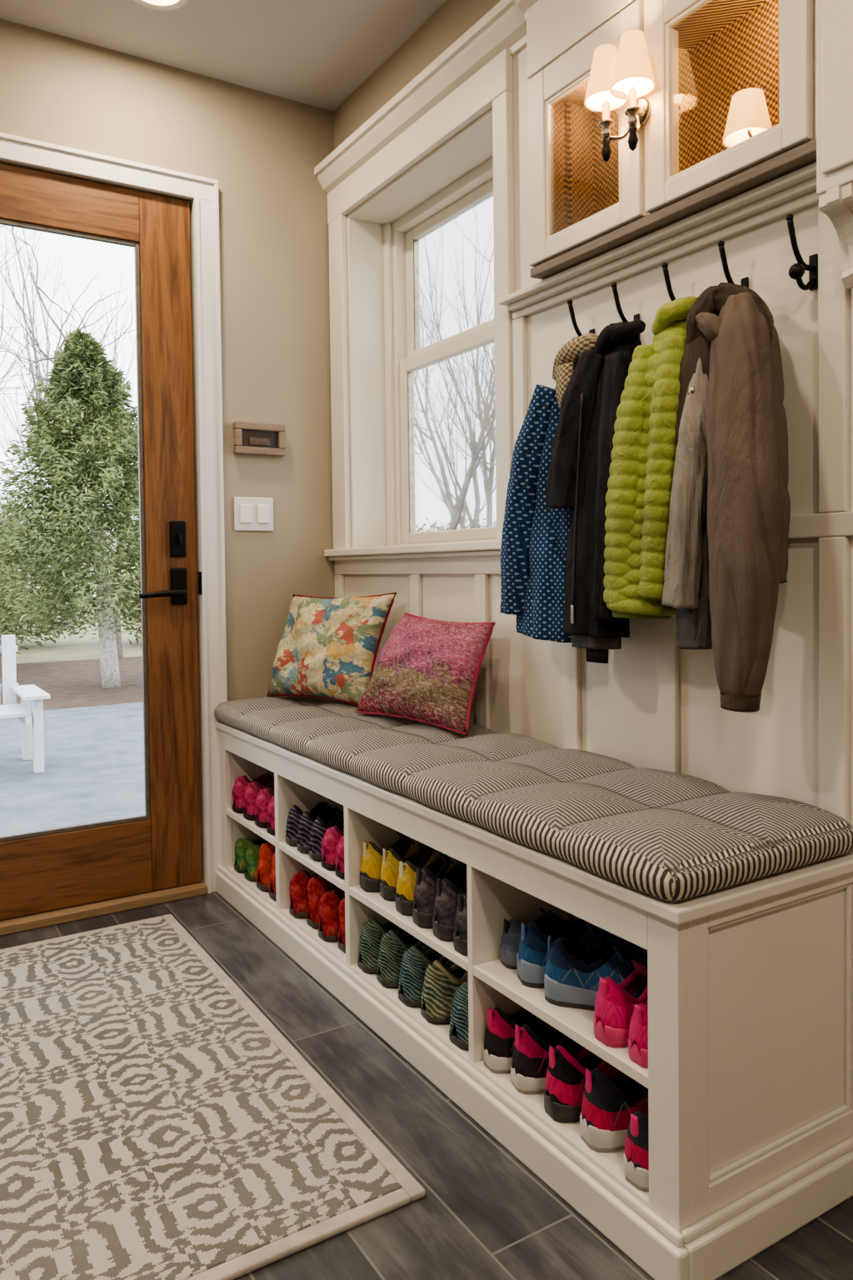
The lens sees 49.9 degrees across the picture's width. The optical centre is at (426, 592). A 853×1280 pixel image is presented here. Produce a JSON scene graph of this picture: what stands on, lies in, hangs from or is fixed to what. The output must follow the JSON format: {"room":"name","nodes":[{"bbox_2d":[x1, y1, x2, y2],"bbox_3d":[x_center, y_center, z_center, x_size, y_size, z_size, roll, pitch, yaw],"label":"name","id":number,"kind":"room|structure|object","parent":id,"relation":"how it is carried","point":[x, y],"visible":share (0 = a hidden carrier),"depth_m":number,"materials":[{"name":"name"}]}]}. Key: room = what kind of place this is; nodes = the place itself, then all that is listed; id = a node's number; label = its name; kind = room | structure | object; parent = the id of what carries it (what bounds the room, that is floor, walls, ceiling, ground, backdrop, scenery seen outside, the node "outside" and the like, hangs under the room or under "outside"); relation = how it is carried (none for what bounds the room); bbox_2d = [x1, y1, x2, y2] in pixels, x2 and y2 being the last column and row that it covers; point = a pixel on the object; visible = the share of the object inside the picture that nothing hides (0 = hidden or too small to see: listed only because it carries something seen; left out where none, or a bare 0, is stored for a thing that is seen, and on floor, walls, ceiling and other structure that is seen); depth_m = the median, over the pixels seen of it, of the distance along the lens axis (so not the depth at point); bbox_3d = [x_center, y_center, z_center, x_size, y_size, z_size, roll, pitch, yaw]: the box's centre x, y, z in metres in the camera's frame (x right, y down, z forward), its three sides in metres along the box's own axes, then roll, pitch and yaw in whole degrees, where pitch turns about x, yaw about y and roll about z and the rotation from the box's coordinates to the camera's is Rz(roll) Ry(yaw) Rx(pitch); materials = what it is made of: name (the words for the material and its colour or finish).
{"room":"mudroom","nodes":[
{"label":"mudroom","id":0,"kind":"room"},
{"bbox_2d":[0,18,335,883],"bbox_3d":[-1.604,-0.306,2.370,2.980,2.528,0.160,-2,2,-32],"label":"wall","id":1,"kind":"structure","parent":0,"point":[263,150],"depth_m":2.91,"materials":[{"name":"paint"}]},
{"bbox_2d":[0,163,202,919],"bbox_3d":[-1.115,-0.137,2.578,0.971,2.104,0.107,-2,2,-32],"label":"door","id":2,"kind":"structure","parent":1,"relation":"in","point":[41,871],"depth_m":2.77,"materials":[{"name":"brown wood"}]},
{"bbox_2d":[0,880,207,935],"bbox_3d":[-1.139,0.932,2.657,0.975,0.028,0.180,-2,2,-32],"label":"threshold","id":3,"kind":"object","parent":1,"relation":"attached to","point":[9,926],"depth_m":2.68,"materials":[{"name":"brown wood"}]},
{"bbox_2d":[0,132,227,894],"bbox_3d":[-1.114,-0.155,2.567,1.124,2.206,0.026,-2,2,-32],"label":"trim","id":4,"kind":"structure","parent":1,"relation":"attached to","point":[203,192],"depth_m":2.83,"materials":[{"name":"paint"}]},
{"bbox_2d":[234,496,273,530],"bbox_3d":[-0.550,-0.249,2.921,0.130,0.107,0.013,-2,2,-32],"label":"light switch","id":5,"kind":"object","parent":1,"relation":"attached to","point":[250,513],"visible":1,"depth_m":2.92,"materials":[{"name":"plastic"}]},
{"bbox_2d":[232,420,285,456],"bbox_3d":[-0.532,-0.488,2.921,0.170,0.100,0.025,-2,2,-32],"label":"wall frame","id":6,"kind":"object","parent":1,"relation":"attached to","point":[250,438],"visible":1,"depth_m":2.91,"materials":[{"name":"brown wood"}]},
{"bbox_2d":[0,0,447,111],"bbox_3d":[-0.414,-1.575,0.447,3.240,0.080,4.644,-2,2,-32],"label":"ceiling","id":7,"kind":"structure","parent":0,"point":[317,53],"depth_m":2.60,"materials":[{"name":"paint"}]},
{"bbox_2d":[134,0,188,10],"bbox_3d":[-0.707,-1.577,2.404,0.168,0.007,0.168,-2,2,-32],"label":"recessed light","id":8,"kind":"object","parent":7,"relation":"in","point":[161,5],"visible":1,"depth_m":2.46,"materials":[{"name":"paint"}]},
{"bbox_2d":[333,0,500,149],"bbox_3d":[0.884,-0.308,1.333,0.160,2.528,4.544,-2,2,-32],"label":"wall","id":9,"kind":"structure","parent":0,"point":[452,20],"depth_m":2.64,"materials":[{"name":"paint"}]},
{"bbox_2d":[324,540,501,560],"bbox_3d":[0.010,-0.118,2.688,0.210,0.036,1.003,-2,2,-32],"label":"windowsill","id":10,"kind":"structure","parent":9,"relation":"attached to","point":[482,547],"depth_m":2.54,"materials":[{"name":"beige paint"}]},
{"bbox_2d":[314,0,526,193],"bbox_3d":[-0.045,-1.345,2.564,0.074,0.090,1.118,-2,2,-32],"label":"trim","id":11,"kind":"structure","parent":9,"relation":"attached to","point":[504,26],"depth_m":2.44,"materials":[{"name":"beige paint"}]},
{"bbox_2d":[327,48,514,549],"bbox_3d":[-0.054,-0.726,2.643,0.022,1.182,0.992,-2,2,-32],"label":"trim","id":12,"kind":"structure","parent":9,"relation":"attached to","point":[492,86],"depth_m":2.43,"materials":[{"name":"beige paint"}]},
{"bbox_2d":[347,108,496,548],"bbox_3d":[0.055,-0.679,2.686,0.208,1.080,0.830,-2,2,-32],"label":"window","id":13,"kind":"structure","parent":9,"relation":"in","point":[421,248],"depth_m":2.88,"materials":[{"name":"beige paint"}]},
{"bbox_2d":[567,299,594,338],"bbox_3d":[0.332,-0.569,1.978,0.070,0.118,0.026,-2,2,-32],"label":"coat hook","id":14,"kind":"object","parent":9,"relation":"attached to","point":[569,302],"visible":0.41,"depth_m":1.97,"materials":[{"name":"black metal"}]},
{"bbox_2d":[500,332,598,642],"bbox_3d":[0.275,-0.214,1.963,0.147,0.638,0.268,-2,2,-32],"label":"jacket","id":15,"kind":"object","parent":14,"relation":"hanging from","point":[535,536],"visible":0.63,"depth_m":1.95,"materials":[{"name":"blue fabric"}]},
{"bbox_2d":[334,190,852,823],"bbox_3d":[0.201,-0.134,2.265,0.014,1.088,1.923,-2,2,-32],"label":"trim","id":16,"kind":"structure","parent":9,"relation":"attached to","point":[833,526],"depth_m":1.52,"materials":[{"name":"beige paint"}]},
{"bbox_2d":[343,46,852,854],"bbox_3d":[0.230,-0.184,2.235,0.008,2.250,2.003,-2,2,-32],"label":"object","id":17,"kind":"structure","parent":9,"relation":"attached to","point":[773,750],"depth_m":1.78,"materials":[{"name":"beige paint"}]},
{"bbox_2d":[611,282,639,337],"bbox_3d":[0.403,-0.566,1.863,0.070,0.118,0.026,-2,2,-32],"label":"coat hook","id":18,"kind":"object","parent":9,"relation":"attached to","point":[614,285],"visible":0.36,"depth_m":1.85,"materials":[{"name":"black metal"}]},
{"bbox_2d":[545,319,645,663],"bbox_3d":[0.330,-0.197,1.823,0.212,0.673,0.143,1,2,43],"label":"jacket","id":19,"kind":"object","parent":18,"relation":"hanging from","point":[578,476],"visible":0.73,"depth_m":1.80,"materials":[{"name":"black fabric"}]},
{"bbox_2d":[498,161,816,311],"bbox_3d":[0.426,-0.684,1.837,0.053,0.028,0.885,-2,2,-32],"label":"trim","id":20,"kind":"structure","parent":9,"relation":"attached to","point":[800,182],"depth_m":1.74,"materials":[{"name":"beige paint"}]},
{"bbox_2d":[661,262,691,301],"bbox_3d":[0.475,-0.564,1.746,0.070,0.118,0.026,-2,2,-32],"label":"coat hook","id":21,"kind":"object","parent":9,"relation":"attached to","point":[665,266],"visible":0.38,"depth_m":1.73,"materials":[{"name":"black metal"}]},
{"bbox_2d":[603,296,697,619],"bbox_3d":[0.416,-0.241,1.689,0.137,0.576,0.206,-2,2,-32],"label":"jacket","id":22,"kind":"object","parent":21,"relation":"hanging from","point":[638,496],"visible":0.82,"depth_m":1.65,"materials":[{"name":"green fabric"}]},
{"bbox_2d":[526,0,852,289],"bbox_3d":[0.509,-0.888,1.728,0.180,0.795,0.830,-2,2,-32],"label":"upper cabinet","id":23,"kind":"object","parent":9,"relation":"attached to","point":[582,207],"visible":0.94,"depth_m":1.75,"materials":[{"name":"beige paint"}]},
{"bbox_2d":[515,0,539,20],"bbox_3d":[0.481,-1.328,1.662,0.129,0.090,0.960,-2,2,-32],"label":"trim","id":24,"kind":"structure","parent":23,"relation":"attached to","point":[524,5],"depth_m":2.05,"materials":[{"name":"beige paint"}]},
{"bbox_2d":[584,29,655,162],"bbox_3d":[0.363,-0.923,1.720,0.096,0.210,0.142,-2,2,-32],"label":"wall sconce","id":25,"kind":"object","parent":23,"relation":"attached to","point":[616,78],"visible":1,"depth_m":1.71,"materials":[{"name":"white fabric"}]},
{"bbox_2d":[598,101,614,139],"bbox_3d":[0.342,-0.894,1.742,0.030,0.070,0.030,-2,2,-32],"label":"socket","id":26,"kind":"object","parent":25,"relation":"attached to","point":[607,122],"depth_m":1.74,"materials":[{"name":"silver metal"}]},
{"bbox_2d":[625,89,640,128],"bbox_3d":[0.382,-0.893,1.697,0.030,0.070,0.030,-2,2,-32],"label":"socket","id":27,"kind":"object","parent":25,"relation":"attached to","point":[632,111],"depth_m":1.69,"materials":[{"name":"silver metal"}]},
{"bbox_2d":[722,87,771,147],"bbox_3d":[0.582,-0.851,1.640,0.098,0.076,0.086,-1,1,5],"label":"lamp","id":28,"kind":"object","parent":23,"relation":"in","point":[748,115],"visible":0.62,"depth_m":1.61,"materials":[{"name":"white fabric"}]},
{"bbox_2d":[718,240,749,287],"bbox_3d":[0.545,-0.562,1.633,0.070,0.118,0.026,-2,2,-32],"label":"coat hook","id":29,"kind":"object","parent":9,"relation":"attached to","point":[744,282],"visible":0.46,"depth_m":1.62,"materials":[{"name":"black metal"}]},
{"bbox_2d":[661,357,712,649],"bbox_3d":[0.482,-0.194,1.605,0.155,0.587,0.103,-2,2,-44],"label":"jacket","id":30,"kind":"object","parent":29,"relation":"hanging from","point":[686,589],"visible":0.49,"depth_m":1.56,"materials":[{"name":"beige fabric"}]},
{"bbox_2d":[675,282,790,712],"bbox_3d":[0.531,-0.163,1.517,0.158,0.709,0.215,-1,2,-14],"label":"jacket","id":31,"kind":"object","parent":29,"relation":"hanging from","point":[733,332],"visible":0.97,"depth_m":1.45,"materials":[{"name":"beige fabric"}]},
{"bbox_2d":[685,282,772,348],"bbox_3d":[0.491,-0.444,1.521,0.090,0.146,0.171,-2,2,-32],"label":"hood","id":32,"kind":"object","parent":31,"relation":"attached to","point":[726,315],"depth_m":1.48,"materials":[{"name":"brown fabric"}]},
{"bbox_2d":[785,214,818,290],"bbox_3d":[0.619,-0.560,1.514,0.070,0.118,0.026,-2,2,-32],"label":"coat hook","id":33,"kind":"object","parent":9,"relation":"attached to","point":[797,271],"visible":1,"depth_m":1.51,"materials":[{"name":"black metal"}]},
{"bbox_2d":[0,891,852,1279],"bbox_3d":[-0.378,1.017,0.504,3.240,0.050,4.624,-2,2,-32],"label":"floor","id":34,"kind":"structure","parent":0,"point":[483,1214],"depth_m":1.47,"materials":[{"name":"tile"}]},
{"bbox_2d":[0,914,425,1279],"bbox_3d":[-0.950,0.962,1.697,1.365,0.012,1.405,-2,2,-32],"label":"area rug","id":35,"kind":"object","parent":34,"relation":"on","point":[156,1124],"visible":1,"depth_m":1.62,"materials":[{"name":"fabric"}]},
{"bbox_2d":[215,720,852,1279],"bbox_3d":[0.023,0.679,2.169,0.446,0.533,1.923,-2,2,-32],"label":"storage bench","id":36,"kind":"object","parent":34,"relation":"on","point":[748,1077],"visible":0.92,"depth_m":1.42,"materials":[{"name":"paint"}]},
{"bbox_2d":[225,807,274,845],"bbox_3d":[-0.355,0.675,2.783,0.403,0.018,0.434,-2,2,-32],"label":"shelf","id":37,"kind":"object","parent":36,"relation":"attached to","point":[230,814],"depth_m":2.66,"materials":[{"name":"paint"}]},
{"bbox_2d":[234,836,269,873],"bbox_3d":[-0.481,0.798,2.851,0.238,0.101,0.110,-2,2,-32],"label":"slipper","id":38,"kind":"object","parent":36,"relation":"on","point":[242,844],"visible":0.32,"depth_m":2.78,"materials":[{"name":"green fabric"}]},
{"bbox_2d":[244,845,260,881],"bbox_3d":[-0.434,0.799,2.775,0.238,0.101,0.110,-2,2,-32],"label":"slipper","id":39,"kind":"object","parent":36,"relation":"on","point":[252,855],"visible":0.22,"depth_m":2.71,"materials":[{"name":"green fabric"}]},
{"bbox_2d":[232,772,274,813],"bbox_3d":[-0.483,0.612,2.847,0.244,0.107,0.112,-2,2,-32],"label":"slipper","id":40,"kind":"object","parent":36,"relation":"on","point":[242,782],"visible":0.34,"depth_m":2.78,"materials":[{"name":"pink fabric"}]},
{"bbox_2d":[243,780,274,820],"bbox_3d":[-0.433,0.613,2.766,0.244,0.107,0.112,-2,2,-32],"label":"slipper","id":41,"kind":"object","parent":36,"relation":"on","point":[251,793],"visible":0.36,"depth_m":2.69,"materials":[{"name":"pink fabric"}]},
{"bbox_2d":[255,787,274,828],"bbox_3d":[-0.383,0.615,2.686,0.244,0.107,0.112,-2,2,-32],"label":"slipper","id":42,"kind":"object","parent":36,"relation":"on","point":[265,795],"visible":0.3,"depth_m":2.61,"materials":[{"name":"pink fabric"}]},
{"bbox_2d":[255,842,275,891],"bbox_3d":[-0.382,0.784,2.689,0.241,0.133,0.118,-2,2,-32],"label":"slipper","id":43,"kind":"object","parent":36,"relation":"on","point":[263,870],"visible":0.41,"depth_m":2.62,"materials":[{"name":"orange fabric"}]},
{"bbox_2d":[266,795,274,835],"bbox_3d":[-0.336,0.616,2.609,0.244,0.107,0.112,-2,2,-32],"label":"slipper","id":44,"kind":"object","parent":36,"relation":"on","point":[271,808],"visible":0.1,"depth_m":2.54,"materials":[{"name":"pink fabric"}]},
{"bbox_2d":[267,852,276,901],"bbox_3d":[-0.332,0.786,2.608,0.241,0.133,0.118,-2,2,-32],"label":"slipper","id":45,"kind":"object","parent":36,"relation":"on","point":[272,881],"visible":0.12,"depth_m":2.55,"materials":[{"name":"orange fabric"}]},
{"bbox_2d":[289,870,321,918],"bbox_3d":[-0.260,0.794,2.481,0.230,0.121,0.111,-2,2,-32],"label":"slipper","id":46,"kind":"object","parent":36,"relation":"on","point":[299,881],"visible":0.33,"depth_m":2.41,"materials":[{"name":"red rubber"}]},
{"bbox_2d":[279,840,344,891],"bbox_3d":[-0.124,0.681,2.410,0.403,0.018,0.395,-2,2,-32],"label":"shelf","id":47,"kind":"object","parent":36,"relation":"attached to","point":[284,848],"depth_m":2.30,"materials":[{"name":"paint"}]},
{"bbox_2d":[285,801,344,846],"bbox_3d":[-0.270,0.620,2.497,0.232,0.104,0.099,-1,2,-28],"label":"slipper","id":48,"kind":"object","parent":36,"relation":"on","point":[295,813],"visible":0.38,"depth_m":2.44,"materials":[{"name":"black fabric"}]},
{"bbox_2d":[296,807,344,854],"bbox_3d":[-0.230,0.621,2.433,0.232,0.104,0.099,-1,2,-28],"label":"slipper","id":49,"kind":"object","parent":36,"relation":"on","point":[307,820],"visible":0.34,"depth_m":2.37,"materials":[{"name":"fabric"}]},
{"bbox_2d":[306,875,344,929],"bbox_3d":[-0.207,0.790,2.409,0.226,0.132,0.114,-2,2,-32],"label":"slipper","id":50,"kind":"object","parent":36,"relation":"on","point":[317,887],"visible":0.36,"depth_m":2.35,"materials":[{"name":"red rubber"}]},
{"bbox_2d":[309,815,344,861],"bbox_3d":[-0.191,0.622,2.369,0.232,0.104,0.099,-1,2,-28],"label":"slipper","id":51,"kind":"object","parent":36,"relation":"on","point":[319,827],"visible":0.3,"depth_m":2.31,"materials":[{"name":"grey fabric"}]},
{"bbox_2d":[318,889,344,941],"bbox_3d":[-0.165,0.797,2.328,0.230,0.121,0.111,-2,2,-32],"label":"slipper","id":52,"kind":"object","parent":36,"relation":"on","point":[328,906],"visible":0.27,"depth_m":2.26,"materials":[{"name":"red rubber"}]},
{"bbox_2d":[321,825,344,870],"bbox_3d":[-0.155,0.625,2.303,0.227,0.100,0.104,-2,2,-32],"label":"slipper","id":53,"kind":"object","parent":36,"relation":"on","point":[331,839],"visible":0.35,"depth_m":2.24,"materials":[{"name":"pink fabric"}]},
{"bbox_2d":[335,835,344,879],"bbox_3d":[-0.114,0.626,2.237,0.227,0.100,0.104,-2,2,-32],"label":"slipper","id":54,"kind":"object","parent":36,"relation":"on","point":[339,853],"visible":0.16,"depth_m":2.17,"materials":[{"name":"pink fabric"}]},
{"bbox_2d":[338,898,345,953],"bbox_3d":[-0.111,0.793,2.254,0.226,0.132,0.114,-2,2,-32],"label":"slipper","id":55,"kind":"object","parent":36,"relation":"on","point":[342,932],"visible":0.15,"depth_m":2.19,"materials":[{"name":"red fabric"}]},
{"bbox_2d":[357,917,409,974],"bbox_3d":[-0.042,0.805,2.147,0.247,0.111,0.114,-1,2,-27],"label":"slipper","id":56,"kind":"object","parent":36,"relation":"on","point":[372,932],"visible":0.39,"depth_m":2.08,"materials":[{"name":"green fabric"}]},
{"bbox_2d":[360,830,423,892],"bbox_3d":[-0.038,0.618,2.147,0.247,0.120,0.101,-1,2,-26],"label":"sneaker","id":57,"kind":"object","parent":36,"relation":"on","point":[372,855],"visible":0.48,"depth_m":2.09,"materials":[{"name":"yellow fabric"}]},
{"bbox_2d":[376,930,430,988],"bbox_3d":[0.008,0.807,2.070,0.247,0.111,0.114,-1,2,-23],"label":"slipper","id":58,"kind":"object","parent":36,"relation":"on","point":[392,946],"visible":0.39,"depth_m":2.01,"materials":[{"name":"green fabric"}]},
{"bbox_2d":[349,885,468,971],"bbox_3d":[0.120,0.689,2.016,0.403,0.018,0.485,-2,2,-32],"label":"shelf","id":59,"kind":"object","parent":36,"relation":"attached to","point":[386,908],"depth_m":1.91,"materials":[{"name":"paint"}]},
{"bbox_2d":[380,842,453,900],"bbox_3d":[0.014,0.619,2.083,0.247,0.120,0.100,-1,2,-18],"label":"sneaker","id":60,"kind":"object","parent":36,"relation":"on","point":[422,857],"visible":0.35,"depth_m":2.03,"materials":[{"name":"yellow fabric"}]},
{"bbox_2d":[395,848,456,915],"bbox_3d":[0.048,0.620,2.006,0.247,0.120,0.101,-1,2,-28],"label":"sneaker","id":61,"kind":"object","parent":36,"relation":"on","point":[440,866],"visible":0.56,"depth_m":1.95,"materials":[{"name":"yellow fabric"}]},
{"bbox_2d":[398,945,454,1007],"bbox_3d":[0.055,0.808,1.990,0.247,0.111,0.114,-1,2,-29],"label":"slipper","id":62,"kind":"object","parent":36,"relation":"on","point":[415,962],"visible":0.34,"depth_m":1.92,"materials":[{"name":"green fabric"}]},
{"bbox_2d":[412,858,467,928],"bbox_3d":[0.087,0.617,1.935,0.247,0.128,0.101,-1,2,-27],"label":"sneaker","id":63,"kind":"object","parent":36,"relation":"on","point":[425,892],"visible":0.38,"depth_m":1.87,"materials":[{"name":"fabric"}]},
{"bbox_2d":[420,960,468,1024],"bbox_3d":[0.107,0.810,1.910,0.247,0.111,0.114,-1,2,-24],"label":"slipper","id":64,"kind":"object","parent":36,"relation":"on","point":[441,982],"visible":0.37,"depth_m":1.85,"materials":[{"name":"green fabric"}]},
{"bbox_2d":[432,878,467,941],"bbox_3d":[0.128,0.619,1.869,0.247,0.128,0.101,-1,2,-27],"label":"sneaker","id":65,"kind":"object","parent":36,"relation":"on","point":[446,903],"visible":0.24,"depth_m":1.80,"materials":[{"name":"fabric"}]},
{"bbox_2d":[449,981,469,1049],"bbox_3d":[0.157,0.811,1.820,0.247,0.111,0.114,-2,2,-32],"label":"slipper","id":66,"kind":"object","parent":36,"relation":"on","point":[458,1032],"visible":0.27,"depth_m":1.75,"materials":[{"name":"green fabric"}]},
{"bbox_2d":[453,893,467,955],"bbox_3d":[0.158,0.623,1.803,0.234,0.122,0.096,-2,2,-32],"label":"sneaker","id":67,"kind":"object","parent":36,"relation":"on","point":[460,935],"visible":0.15,"depth_m":1.74,"materials":[{"name":"fabric"}]},
{"bbox_2d":[483,1006,553,1073],"bbox_3d":[0.223,0.808,1.725,0.252,0.120,0.092,-1,2,-22],"label":"sneaker","id":68,"kind":"object","parent":36,"relation":"on","point":[499,1040],"visible":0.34,"depth_m":1.67,"materials":[{"name":"fabric"}]},
{"bbox_2d":[214,696,852,902],"bbox_3d":[0.015,0.373,2.162,0.442,0.077,1.904,-2,2,-32],"label":"bench cushion","id":69,"kind":"object","parent":36,"relation":"on","point":[672,837],"visible":1,"depth_m":1.60,"materials":[{"name":"beige fabric"}]},
{"bbox_2d":[267,592,397,705],"bbox_3d":[-0.303,0.165,2.780,0.463,0.330,0.166,1,2,41],"label":"throw pillow","id":70,"kind":"object","parent":69,"relation":"on","point":[327,648],"visible":0.96,"depth_m":2.70,"materials":[{"name":"multicoloured fabric"}]},
{"bbox_2d":[355,612,495,735],"bbox_3d":[-0.008,0.199,2.376,0.178,0.275,0.466,-2,2,-32],"label":"throw pillow","id":71,"kind":"object","parent":69,"relation":"on","point":[427,670],"visible":1,"depth_m":2.28,"materials":[{"name":"pink fabric"}]},
{"bbox_2d":[500,907,570,969],"bbox_3d":[0.242,0.639,1.720,0.217,0.092,0.087,-1,2,-18],"label":"sneaker","id":72,"kind":"object","parent":36,"relation":"on","point":[551,922],"visible":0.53,"depth_m":1.68,"materials":[{"name":"fabric"}]},
{"bbox_2d":[510,1024,584,1094],"bbox_3d":[0.272,0.810,1.650,0.252,0.120,0.092,-1,2,-16],"label":"sneaker","id":73,"kind":"object","parent":36,"relation":"on","point":[530,1061],"visible":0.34,"depth_m":1.60,"materials":[{"name":"fabric"}]},
{"bbox_2d":[473,928,648,1088],"bbox_3d":[0.373,0.696,1.608,0.403,0.018,0.442,-2,2,-32],"label":"shelf","id":74,"kind":"object","parent":36,"relation":"attached to","point":[577,1024],"depth_m":1.51,"materials":[{"name":"paint"}]},
{"bbox_2d":[516,911,647,988],"bbox_3d":[0.284,0.630,1.641,0.247,0.113,0.101,-1,1,-10],"label":"sneaker","id":75,"kind":"object","parent":36,"relation":"on","point":[532,957],"visible":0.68,"depth_m":1.61,"materials":[{"name":"blue fabric"}]},
{"bbox_2d":[544,1045,622,1122],"bbox_3d":[0.321,0.808,1.574,0.257,0.126,0.096,-1,2,-20],"label":"sneaker","id":76,"kind":"object","parent":36,"relation":"on","point":[566,1072],"visible":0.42,"depth_m":1.51,"materials":[{"name":"fabric"}]},
{"bbox_2d":[544,931,647,1010],"bbox_3d":[0.321,0.633,1.534,0.247,0.113,0.101,0,2,14],"label":"sneaker","id":77,"kind":"object","parent":36,"relation":"on","point":[572,974],"visible":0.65,"depth_m":1.52,"materials":[{"name":"blue fabric"}]},
{"bbox_2d":[580,1067,648,1151],"bbox_3d":[0.370,0.808,1.494,0.257,0.128,0.099,-1,2,-20],"label":"sneaker","id":78,"kind":"object","parent":36,"relation":"on","point":[608,1102],"visible":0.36,"depth_m":1.44,"materials":[{"name":"fabric"}]},
{"bbox_2d":[593,960,648,1047],"bbox_3d":[0.355,0.637,1.455,0.202,0.108,0.088,-1,2,-28],"label":"sneaker","id":79,"kind":"object","parent":36,"relation":"on","point":[615,1003],"visible":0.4,"depth_m":1.40,"materials":[{"name":"pink fabric"}]},
{"bbox_2d":[623,1110,649,1191],"bbox_3d":[0.398,0.818,1.412,0.226,0.113,0.087,-2,2,-32],"label":"sneaker","id":80,"kind":"object","parent":36,"relation":"on","point":[636,1156],"visible":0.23,"depth_m":1.35,"materials":[{"name":"red fabric"}]},
{"bbox_2d":[628,1002,648,1068],"bbox_3d":[0.381,0.645,1.392,0.178,0.094,0.077,-2,2,-32],"label":"sneaker","id":81,"kind":"object","parent":36,"relation":"on","point":[638,1030],"visible":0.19,"depth_m":1.34,"materials":[{"name":"pink fabric"}]},
{"label":"outside","id":82,"kind":"structure","parent":0,"visible":0},
{"bbox_2d":[0,655,143,710],"bbox_3d":[-3.681,0.975,9.796,28.000,0.100,4.500,-2,2,-32],"label":"ground","id":83,"kind":"structure","parent":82,"point":[73,683],"depth_m":9.47,"materials":[{"name":"beige soil"}]},
{"bbox_2d":[0,507,89,654],"bbox_3d":[-5.870,-0.549,10.784,3.542,2.968,3.251,-1,1,3],"label":"shrub","id":84,"kind":"object","parent":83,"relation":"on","point":[6,562],"visible":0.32,"depth_m":11.00,"materials":[{"name":"green plant"}]},
{"bbox_2d":[0,288,138,677],"bbox_3d":[-4.566,-1.675,9.704,4.870,5.279,3.092,-1,1,6],"label":"bare tree","id":85,"kind":"object","parent":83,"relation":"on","point":[104,337],"visible":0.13,"depth_m":9.13,"materials":[{"name":"grey plant"}]},
{"bbox_2d":[0,327,141,687],"bbox_3d":[-3.177,-0.806,9.024,2.968,3.520,2.881,-1,2,-22],"label":"spruce tree","id":86,"kind":"object","parent":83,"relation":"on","point":[87,397],"visible":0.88,"depth_m":8.61,"materials":[{"name":"green plant"}]},
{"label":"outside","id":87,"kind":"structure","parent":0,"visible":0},
{"bbox_2d":[0,702,144,836],"bbox_3d":[-1.169,1.038,5.738,20.000,0.100,5.046,-2,2,-32],"label":"patio","id":88,"kind":"structure","parent":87,"point":[94,756],"depth_m":5.18,"materials":[{"name":"grey concrete"}]},
{"bbox_2d":[0,635,49,773],"bbox_3d":[-2.509,0.623,5.186,0.620,0.790,0.560,-2,2,-32],"label":"garden chair","id":89,"kind":"object","parent":88,"relation":"on","point":[9,708],"visible":1,"depth_m":5.38,"materials":[{"name":"white wood"}]},
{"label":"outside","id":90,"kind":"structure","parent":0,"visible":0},
{"bbox_2d":[0,600,142,663],"bbox_3d":[-8.744,0.571,28.416,65.000,0.100,32.500,-2,2,-32],"label":"lawn","id":91,"kind":"structure","parent":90,"point":[76,648],"depth_m":14.02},
{"bbox_2d":[0,225,45,405],"bbox_3d":[-9.257,-4.043,16.005,5.301,9.773,3.380,-2,2,-32],"label":"bare tree","id":92,"kind":"object","parent":91,"relation":"on","point":[21,247],"visible":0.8,"depth_m":16.85,"materials":[{"name":"grey plant"}]},
{"bbox_2d":[0,486,91,647],"bbox_3d":[-6.567,-0.289,14.251,2.835,2.661,2.778,0,1,9],"label":"shrub","id":93,"kind":"object","parent":91,"relation":"on","point":[13,627],"visible":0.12,"depth_m":14.04,"materials":[{"name":"green plant"}]},
{"bbox_2d":[0,225,134,657],"bbox_3d":[-4.630,-2.267,13.039,3.163,6.297,4.001,-1,2,-25],"label":"bare tree","id":94,"kind":"object","parent":91,"relation":"on","point":[119,644],"visible":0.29,"depth_m":12.47,"materials":[{"name":"grey plant"}]},
{"bbox_2d":[0,225,136,629],"bbox_3d":[-7.817,-4.139,18.725,2.649,9.790,3.205,0,2,33],"label":"bare tree","id":95,"kind":"object","parent":91,"relation":"on","point":[32,322],"visible":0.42,"depth_m":18.37,"materials":[{"name":"grey plant"}]},
{"bbox_2d":[109,533,141,644],"bbox_3d":[-3.868,-0.195,14.762,2.644,2.449,2.649,1,2,42],"label":"shrub","id":96,"kind":"object","parent":91,"relation":"on","point":[128,552],"visible":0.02,"depth_m":14.28,"materials":[{"name":"green plant"}]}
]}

